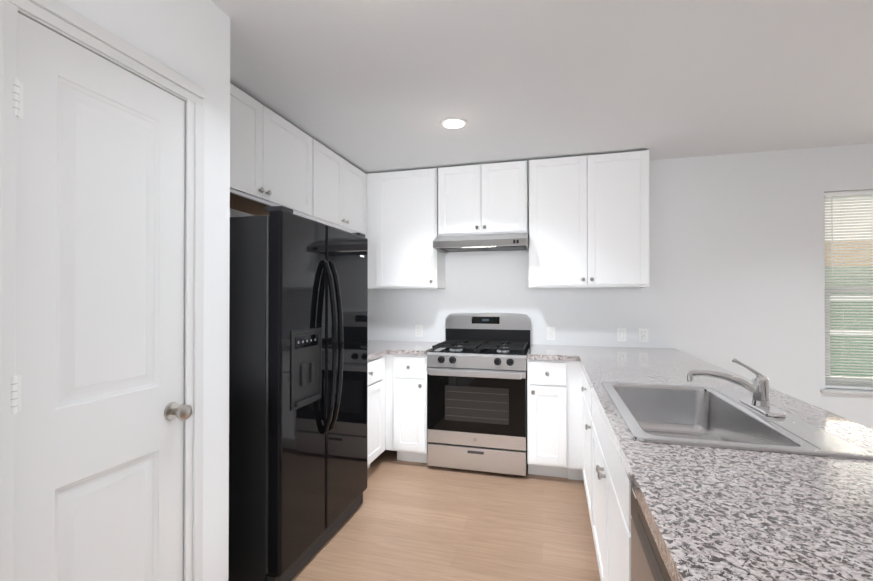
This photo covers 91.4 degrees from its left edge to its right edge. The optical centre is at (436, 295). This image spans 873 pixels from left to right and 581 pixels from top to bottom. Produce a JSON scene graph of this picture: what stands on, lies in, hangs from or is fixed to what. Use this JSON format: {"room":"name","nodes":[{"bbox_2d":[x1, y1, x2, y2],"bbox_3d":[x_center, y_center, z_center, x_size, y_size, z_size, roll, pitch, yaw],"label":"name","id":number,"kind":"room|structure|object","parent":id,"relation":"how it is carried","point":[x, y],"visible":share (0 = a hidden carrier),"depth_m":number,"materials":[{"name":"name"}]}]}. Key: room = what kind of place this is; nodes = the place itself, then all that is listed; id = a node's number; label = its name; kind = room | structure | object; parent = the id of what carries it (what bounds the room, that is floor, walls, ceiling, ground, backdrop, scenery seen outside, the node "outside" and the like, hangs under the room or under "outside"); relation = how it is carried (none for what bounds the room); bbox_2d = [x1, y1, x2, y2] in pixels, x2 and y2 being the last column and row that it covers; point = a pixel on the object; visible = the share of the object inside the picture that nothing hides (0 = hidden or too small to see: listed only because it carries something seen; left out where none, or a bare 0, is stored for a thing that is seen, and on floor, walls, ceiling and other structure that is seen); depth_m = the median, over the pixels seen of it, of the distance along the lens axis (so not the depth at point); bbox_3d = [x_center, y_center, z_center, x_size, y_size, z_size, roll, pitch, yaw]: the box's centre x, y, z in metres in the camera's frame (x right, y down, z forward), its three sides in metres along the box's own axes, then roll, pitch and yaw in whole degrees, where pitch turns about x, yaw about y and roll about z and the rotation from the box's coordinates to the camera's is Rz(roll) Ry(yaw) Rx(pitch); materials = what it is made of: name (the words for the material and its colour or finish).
{"room":"kitchen","nodes":[
{"label":"kitchen","id":0,"kind":"room"},
{"bbox_2d":[58,0,229,580],"bbox_3d":[-1.518,0.088,-0.561,0.115,2.470,4.760,0,0,15],"label":"wall","id":1,"kind":"structure","parent":0,"point":[189,39],"depth_m":1.60,"materials":[{"name":"white paint"}]},
{"bbox_2d":[11,13,191,580],"bbox_3d":[-0.946,0.316,1.261,0.109,2.020,0.512,0,0,15],"label":"pantry door","id":2,"kind":"structure","parent":1,"relation":"in","point":[101,410],"depth_m":1.22,"materials":[{"name":"white paint"}]},
{"bbox_2d":[0,0,204,580],"bbox_3d":[-1.007,0.282,1.283,0.132,2.108,0.638,0,0,15],"label":"door frame","id":3,"kind":"structure","parent":1,"relation":"attached to","point":[63,20],"depth_m":1.25,"materials":[{"name":"white paint"}]},
{"bbox_2d":[230,210,248,216],"bbox_3d":[-1.284,0.113,3.029,0.130,2.470,2.521,0,0,15],"label":"wall","id":4,"kind":"structure","parent":0,"point":[234,214],"depth_m":2.75,"materials":[{"name":"white paint"}]},
{"bbox_2d":[230,83,311,218],"bbox_3d":[-1.176,-0.829,2.438,0.388,0.570,1.189,0,0,15],"label":"upper cabinet","id":5,"kind":"object","parent":4,"relation":"attached to","point":[270,158],"visible":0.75,"depth_m":2.52,"materials":[{"name":"white paint"}]},
{"bbox_2d":[310,139,366,234],"bbox_3d":[-0.901,-0.822,3.449,0.388,0.570,0.902,0,0,15],"label":"upper cabinet","id":6,"kind":"object","parent":4,"relation":"attached to","point":[339,192],"visible":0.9,"depth_m":3.32,"materials":[{"name":"white paint"}]},
{"bbox_2d":[291,436,600,580],"bbox_3d":[1.299,1.357,0.005,7.800,0.060,7.350,0,0,15],"label":"floor","id":7,"kind":"structure","parent":0,"point":[410,521],"depth_m":2.44,"materials":[{"name":"brown wood"}]},
{"bbox_2d":[228,206,367,580],"bbox_3d":[-0.908,0.472,2.402,0.874,1.742,0.920,0,0,15],"label":"fridge","id":8,"kind":"object","parent":7,"relation":"on","point":[298,338],"visible":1,"depth_m":1.95,"materials":[{"name":"black metal"}]},
{"bbox_2d":[367,355,385,468],"bbox_3d":[-0.793,0.907,3.205,0.718,0.885,0.640,0,0,15],"label":"base cabinet","id":9,"kind":"object","parent":7,"relation":"on","point":[376,412],"visible":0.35,"depth_m":3.21,"materials":[{"name":"white paint"}]},
{"bbox_2d":[368,340,440,359],"bbox_3d":[-0.566,0.446,3.473,1.017,0.039,1.278,0,0,15],"label":"countertop","id":10,"kind":"structure","parent":9,"relation":"on","point":[377,348],"depth_m":3.52,"materials":[{"name":"stone"}]},
{"bbox_2d":[386,354,427,462],"bbox_3d":[-0.166,0.910,3.669,0.347,0.885,0.684,0,0,15],"label":"base cabinet","id":11,"kind":"object","parent":7,"relation":"on","point":[406,407],"visible":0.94,"depth_m":3.37,"materials":[{"name":"white paint"}]},
{"bbox_2d":[427,313,529,475],"bbox_3d":[0.369,0.749,3.507,0.760,1.204,0.700,0,0,15],"label":"stove","id":12,"kind":"object","parent":7,"relation":"on","point":[476,391],"visible":1,"depth_m":3.24,"materials":[{"name":"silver metal"}]},
{"bbox_2d":[527,359,582,480],"bbox_3d":[0.936,0.908,3.369,0.394,0.885,0.684,0,0,15],"label":"base cabinet","id":13,"kind":"object","parent":7,"relation":"on","point":[554,420],"visible":0.9,"depth_m":3.08,"materials":[{"name":"white paint"}]},
{"bbox_2d":[581,372,592,526],"bbox_3d":[1.204,0.902,2.547,0.650,0.885,0.860,0,0,15],"label":"base cabinet","id":14,"kind":"object","parent":7,"relation":"on","point":[587,432],"visible":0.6,"depth_m":2.50,"materials":[{"name":"white paint"}]},
{"bbox_2d":[592,394,631,580],"bbox_3d":[0.942,0.895,1.585,0.650,0.885,1.126,0,0,15],"label":"base cabinet","id":15,"kind":"object","parent":7,"relation":"on","point":[611,508],"visible":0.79,"depth_m":1.57,"materials":[{"name":"white paint"}]},
{"bbox_2d":[526,344,872,580],"bbox_3d":[0.873,0.433,1.741,1.133,0.039,3.864,0,0,15],"label":"countertop","id":16,"kind":"structure","parent":15,"relation":"on","point":[718,514],"depth_m":0.88,"materials":[{"name":"stone"}]},
{"bbox_2d":[686,358,785,417],"bbox_3d":[1.062,0.315,1.554,0.268,0.175,0.250,0,0,15],"label":"faucet","id":17,"kind":"object","parent":16,"relation":"on","point":[758,388],"visible":1,"depth_m":1.52,"materials":[{"name":"silver metal"}]},
{"bbox_2d":[602,382,872,459],"bbox_3d":[0.945,0.500,1.543,0.560,0.198,0.860,0,0,15],"label":"sink","id":18,"kind":"object","parent":16,"relation":"in","point":[718,417],"visible":0.69,"depth_m":1.65,"materials":[{"name":"silver metal"}]},
{"bbox_2d":[631,486,670,580],"bbox_3d":[0.715,0.898,0.739,0.601,0.868,0.594,0,0,15],"label":"dishwasher","id":19,"kind":"object","parent":7,"relation":"on","point":[647,563],"visible":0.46,"depth_m":0.95,"materials":[{"name":"grey metal"}]},
{"bbox_2d":[211,0,872,173],"bbox_3d":[1.299,-1.183,0.022,7.800,0.080,7.350,0,0,15],"label":"ceiling","id":20,"kind":"structure","parent":0,"point":[371,86],"depth_m":2.18,"materials":[{"name":"white paint"}]},
{"bbox_2d":[440,116,466,128],"bbox_3d":[0.111,-1.118,2.756,0.180,0.011,0.180,0,0,15],"label":"recessed light","id":21,"kind":"object","parent":20,"relation":"in","point":[454,122],"visible":0.98,"depth_m":2.73,"materials":[{"name":"white paint"}]},
{"bbox_2d":[368,143,872,435],"bbox_3d":[2.428,0.115,3.397,7.400,2.470,0.140,0,0,15],"label":"wall","id":22,"kind":"structure","parent":0,"point":[737,256],"depth_m":3.38,"materials":[{"name":"white paint"}]},
{"bbox_2d":[365,168,444,288],"bbox_3d":[-0.296,-0.585,3.884,0.687,1.038,0.358,0,0,15],"label":"upper cabinet","id":23,"kind":"object","parent":22,"relation":"attached to","point":[402,223],"visible":0.98,"depth_m":3.74,"materials":[{"name":"white paint"}]},
{"bbox_2d":[415,325,421,336],"bbox_3d":[-0.167,0.330,4.025,0.070,0.114,0.008,0,0,15],"label":"electrical outlet","id":24,"kind":"object","parent":22,"relation":"attached to","point":[418,330],"visible":1,"depth_m":4.02,"materials":[{"name":"white plastic"}]},
{"bbox_2d":[438,160,528,235],"bbox_3d":[0.411,-0.807,3.693,0.754,0.596,0.358,0,0,15],"label":"upper cabinet","id":25,"kind":"object","parent":22,"relation":"attached to","point":[489,198],"visible":0.9,"depth_m":3.54,"materials":[{"name":"white paint"}]},
{"bbox_2d":[433,233,528,253],"bbox_3d":[0.398,-0.450,3.621,0.756,0.114,0.498,0,0,15],"label":"range hood","id":26,"kind":"object","parent":25,"relation":"attached to","point":[487,242],"visible":1,"depth_m":3.44,"materials":[{"name":"silver metal"}]},
{"bbox_2d":[547,327,554,339],"bbox_3d":[0.996,0.328,3.708,0.070,0.114,0.008,0,0,15],"label":"electrical outlet","id":27,"kind":"object","parent":22,"relation":"attached to","point":[550,333],"visible":1,"depth_m":3.71,"materials":[{"name":"white plastic"}]},
{"bbox_2d":[529,150,649,287],"bbox_3d":[1.218,-0.588,3.471,0.897,1.038,0.358,0,0,15],"label":"upper cabinet","id":28,"kind":"object","parent":22,"relation":"attached to","point":[589,223],"visible":1,"depth_m":3.32,"materials":[{"name":"white paint"}]},
{"bbox_2d":[617,328,625,341],"bbox_3d":[1.548,0.327,3.558,0.070,0.114,0.008,0,0,15],"label":"rocker light switch","id":29,"kind":"object","parent":22,"relation":"attached to","point":[621,334],"visible":1,"depth_m":3.56,"materials":[{"name":"white plastic"}]},
{"bbox_2d":[639,328,647,341],"bbox_3d":[1.709,0.326,3.514,0.070,0.114,0.008,0,0,15],"label":"electrical outlet","id":30,"kind":"object","parent":22,"relation":"attached to","point":[643,335],"visible":1,"depth_m":3.51,"materials":[{"name":"white plastic"}]},
{"bbox_2d":[820,389,872,394],"bbox_3d":[3.357,0.710,3.092,0.970,0.022,0.099,0,0,15],"label":"window sill","id":31,"kind":"structure","parent":22,"relation":"attached to","point":[847,392],"depth_m":3.13,"materials":[{"name":"white paint"}]},
{"bbox_2d":[824,194,872,386],"bbox_3d":[3.378,-0.044,3.175,0.909,1.484,0.060,0,0,15],"label":"window","id":32,"kind":"structure","parent":22,"relation":"in","point":[844,316],"depth_m":3.24,"materials":[{"name":"white plastic"}]},
{"bbox_2d":[824,190,872,389],"bbox_3d":[3.360,-0.046,3.107,0.890,1.476,0.040,0,0,15],"label":"window blinds","id":33,"kind":"object","parent":32,"relation":"attached to","point":[858,200],"visible":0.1,"depth_m":3.19,"materials":[{"name":"white plastic"}]},
{"label":"outside","id":34,"kind":"structure","parent":0,"visible":0},
{"bbox_2d":[825,200,872,377],"bbox_3d":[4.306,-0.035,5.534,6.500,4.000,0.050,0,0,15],"label":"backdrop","id":35,"kind":"structure","parent":34,"point":[851,299],"depth_m":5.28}
]}

